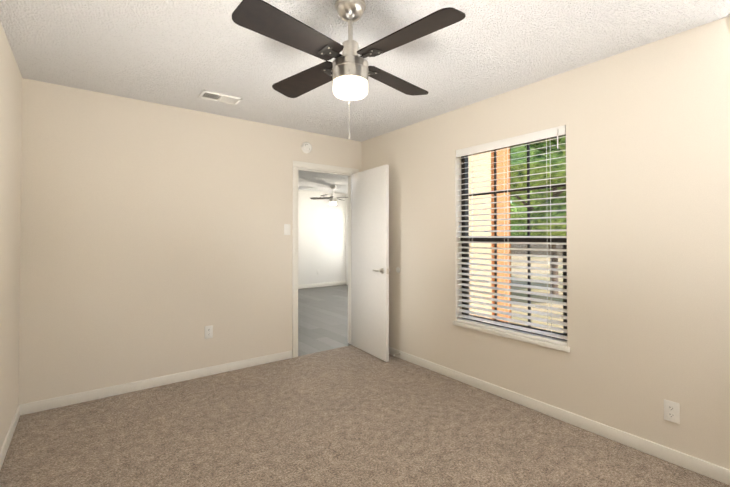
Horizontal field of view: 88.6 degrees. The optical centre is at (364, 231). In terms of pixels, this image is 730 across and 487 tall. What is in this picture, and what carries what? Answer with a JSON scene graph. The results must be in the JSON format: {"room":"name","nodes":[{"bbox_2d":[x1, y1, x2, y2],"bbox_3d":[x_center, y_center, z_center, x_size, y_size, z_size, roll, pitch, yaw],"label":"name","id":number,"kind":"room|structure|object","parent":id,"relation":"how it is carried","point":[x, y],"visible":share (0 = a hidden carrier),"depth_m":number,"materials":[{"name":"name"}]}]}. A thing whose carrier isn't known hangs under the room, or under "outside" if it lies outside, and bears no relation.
{"room":"empty bedroom","nodes":[
{"label":"empty bedroom","id":0,"kind":"room"},
{"bbox_2d":[0,22,22,449],"bbox_3d":[-1.257,0.080,0.957,0.120,2.440,4.520,1,-1,-37],"label":"wall","id":1,"kind":"structure","parent":0,"point":[11,80],"depth_m":2.31,"materials":[{"name":"paint"}]},
{"bbox_2d":[0,404,23,469],"bbox_3d":[-1.204,1.261,0.980,0.012,0.078,4.280,1,-1,-37],"label":"baseboard","id":2,"kind":"structure","parent":1,"relation":"attached to","point":[20,409],"depth_m":2.33,"materials":[{"name":"paint"}]},
{"bbox_2d":[18,78,360,404],"bbox_3d":[-1.303,0.118,3.671,3.060,2.440,0.120,1,-1,-37],"label":"wall","id":3,"kind":"structure","parent":0,"point":[154,240],"depth_m":3.18,"materials":[{"name":"paint"}]},
{"bbox_2d":[24,351,291,414],"bbox_3d":[-1.620,1.294,3.334,2.110,0.078,0.012,1,-1,-37],"label":"baseboard","id":4,"kind":"structure","parent":3,"relation":"attached to","point":[37,406],"depth_m":3.15,"materials":[{"name":"paint"}]},
{"bbox_2d":[205,325,212,338],"bbox_3d":[-1.449,0.935,3.470,0.072,0.116,0.008,1,-1,-37],"label":"outlet","id":5,"kind":"object","parent":3,"relation":"attached to","point":[208,331],"visible":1,"depth_m":3.47,"materials":[{"name":"white plastic"}]},
{"bbox_2d":[284,224,289,234],"bbox_3d":[-0.818,-0.018,3.951,0.072,0.116,0.016,1,-1,-37],"label":"switch plate","id":6,"kind":"object","parent":3,"relation":"attached to","point":[286,229],"visible":1,"depth_m":3.95,"materials":[{"name":"white plastic"}]},
{"bbox_2d":[301,142,311,152],"bbox_3d":[-0.631,-0.916,4.089,0.124,0.124,0.038,1,-1,-37],"label":"smoke detector","id":7,"kind":"object","parent":3,"relation":"attached to","point":[306,147],"visible":1,"depth_m":4.07,"materials":[{"name":"white plastic"}]},
{"bbox_2d":[292,160,358,357],"bbox_3d":[-0.463,0.300,4.298,0.870,2.106,0.146,1,-1,-37],"label":"door frame","id":8,"kind":"structure","parent":3,"relation":"attached to","point":[318,168],"depth_m":4.02,"materials":[{"name":"paint"}]},
{"bbox_2d":[351,165,389,361],"bbox_3d":[0.039,0.327,4.143,0.143,2.018,0.732,0,-1,-32],"label":"door leaf","id":9,"kind":"structure","parent":3,"relation":"in","point":[370,270],"depth_m":4.07,"materials":[{"name":"paint"}]},
{"bbox_2d":[298,190,345,284],"bbox_3d":[-2.476,0.191,8.689,5.040,2.446,0.120,1,-1,-37],"label":"wall","id":10,"kind":"structure","parent":0,"point":[322,236],"depth_m":9.62,"materials":[{"name":"white paint"}]},
{"bbox_2d":[298,281,345,288],"bbox_3d":[-2.436,1.361,8.620,4.800,0.104,0.012,1,-1,-37],"label":"baseboard","id":11,"kind":"structure","parent":10,"relation":"attached to","point":[314,285],"depth_m":9.60,"materials":[{"name":"paint"}]},
{"bbox_2d":[298,285,350,355],"bbox_3d":[-1.061,1.435,6.782,5.040,0.094,4.840,1,-1,-37],"label":"floor","id":12,"kind":"structure","parent":0,"point":[322,318],"depth_m":5.83,"materials":[{"name":"grey wood"}]},
{"bbox_2d":[346,194,347,280],"bbox_3d":[0.908,0.185,8.275,0.120,2.446,4.840,1,-1,-37],"label":"wall","id":13,"kind":"structure","parent":0,"point":[346,237],"depth_m":10.03,"materials":[{"name":"white paint"}]},
{"bbox_2d":[0,345,729,486],"bbox_3d":[0.068,1.363,1.856,3.340,0.100,4.400,1,-1,-37],"label":"floor carpet","id":14,"kind":"object","parent":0,"point":[350,416],"visible":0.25,"depth_m":2.38,"materials":[{"name":"beige carpet"}]},
{"bbox_2d":[0,0,729,193],"bbox_3d":[-0.223,-1.138,4.698,6.240,0.100,9.240,1,-1,-37],"label":"ceiling","id":15,"kind":"structure","parent":0,"point":[184,54],"depth_m":2.31,"materials":[{"name":"white paint"}]},
{"bbox_2d":[198,90,241,104],"bbox_3d":[-1.196,-1.103,3.094,0.310,0.015,0.175,1,-1,-37],"label":"ceiling vent","id":16,"kind":"object","parent":15,"relation":"in","point":[218,97],"visible":1,"depth_m":3.09,"materials":[{"name":"white plastic"}]},
{"bbox_2d":[310,186,347,204],"bbox_3d":[-0.728,-0.818,8.538,0.880,0.432,0.880,0,-1,-27],"label":"ceiling fan","id":17,"kind":"object","parent":15,"relation":"hanging from","point":[332,199],"visible":1,"depth_m":8.48,"materials":[{"name":"silver metal"}]},
{"bbox_2d":[232,0,464,138],"bbox_3d":[-0.072,-0.781,1.856,0.926,0.694,0.926,0,-1,-2],"label":"fan","id":18,"kind":"object","parent":15,"relation":"hanging from","point":[348,71],"visible":1,"depth_m":1.76,"materials":[{"name":"brown wood"}]},
{"bbox_2d":[361,16,729,469],"bbox_3d":[1.304,0.107,2.875,0.160,2.440,4.520,1,-1,-37],"label":"wall","id":19,"kind":"structure","parent":0,"point":[648,211],"depth_m":2.36,"materials":[{"name":"paint"}]},
{"bbox_2d":[456,125,566,345],"bbox_3d":[1.133,0.032,3.014,0.078,1.547,0.966,1,-1,-37],"label":"window blind slats","id":20,"kind":"object","parent":19,"relation":"attached to","point":[537,135],"visible":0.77,"depth_m":2.94,"materials":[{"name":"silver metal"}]},
{"bbox_2d":[453,134,569,351],"bbox_3d":[1.158,0.049,3.032,0.157,1.580,1.016,1,-1,-37],"label":"window","id":21,"kind":"structure","parent":19,"relation":"in","point":[464,165],"depth_m":3.06,"materials":[{"name":"brown metal"}]},
{"bbox_2d":[389,347,729,484],"bbox_3d":[1.228,1.287,2.801,0.030,0.078,4.280,1,-1,-37],"label":"baseboard","id":22,"kind":"structure","parent":19,"relation":"attached to","point":[702,467],"depth_m":2.47,"materials":[{"name":"paint"}]},
{"bbox_2d":[664,399,679,423],"bbox_3d":[1.746,1.026,2.131,0.008,0.116,0.072,1,-1,-37],"label":"outlet","id":23,"kind":"object","parent":19,"relation":"attached to","point":[671,411],"visible":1,"depth_m":2.13,"materials":[{"name":"white plastic"}]},
{"label":"outside","id":24,"kind":"structure","parent":0,"visible":0},
{"bbox_2d":[511,256,562,332],"bbox_3d":[6.085,1.764,16.254,90.000,0.200,80.000,1,-1,-37],"label":"ground","id":25,"kind":"structure","parent":24,"point":[546,259],"depth_m":9.97,"materials":[{"name":"beige concrete"}]},
{"bbox_2d":[511,191,536,217],"bbox_3d":[6.172,-1.851,20.603,6.508,7.685,7.546,1,-1,-37],"label":"tree","id":26,"kind":"object","parent":25,"relation":"on","point":[519,203],"depth_m":18.15,"materials":[{"name":"green plant"}]},
{"bbox_2d":[511,202,538,235],"bbox_3d":[15.479,-0.655,27.346,4.721,6.547,50.214,1,-1,-37],"label":"hedge","id":27,"kind":"object","parent":25,"relation":"on","point":[520,209],"depth_m":29.46,"materials":[{"name":"green plant"}]},
{"bbox_2d":[511,244,562,255],"bbox_3d":[16.240,1.054,22.682,0.080,1.400,34.700,1,-1,-37],"label":"fence","id":28,"kind":"object","parent":25,"relation":"on","point":[544,246],"depth_m":27.53,"materials":[{"name":"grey wood"}]},
{"bbox_2d":[510,136,565,294],"bbox_3d":[4.929,-1.055,9.239,5.827,5.650,5.532,1,-1,-37],"label":"tree","id":29,"kind":"object","parent":25,"relation":"on","point":[536,151],"depth_m":7.82,"materials":[{"name":"green plant"}]},
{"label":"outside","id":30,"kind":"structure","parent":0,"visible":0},
{"bbox_2d":[468,147,510,321],"bbox_3d":[1.250,-0.082,5.486,2.880,3.190,0.100,1,-1,-37],"label":"wall","id":31,"kind":"structure","parent":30,"point":[491,171],"depth_m":6.04,"materials":[{"name":"white paint"}]},
{"bbox_2d":[510,148,510,294],"bbox_3d":[0.989,-0.042,8.295,0.030,3.190,4.910,1,-1,-37],"label":"wall","id":32,"kind":"structure","parent":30,"point":[510,148],"depth_m":6.34,"materials":[{"name":"orange brick"}]}
]}

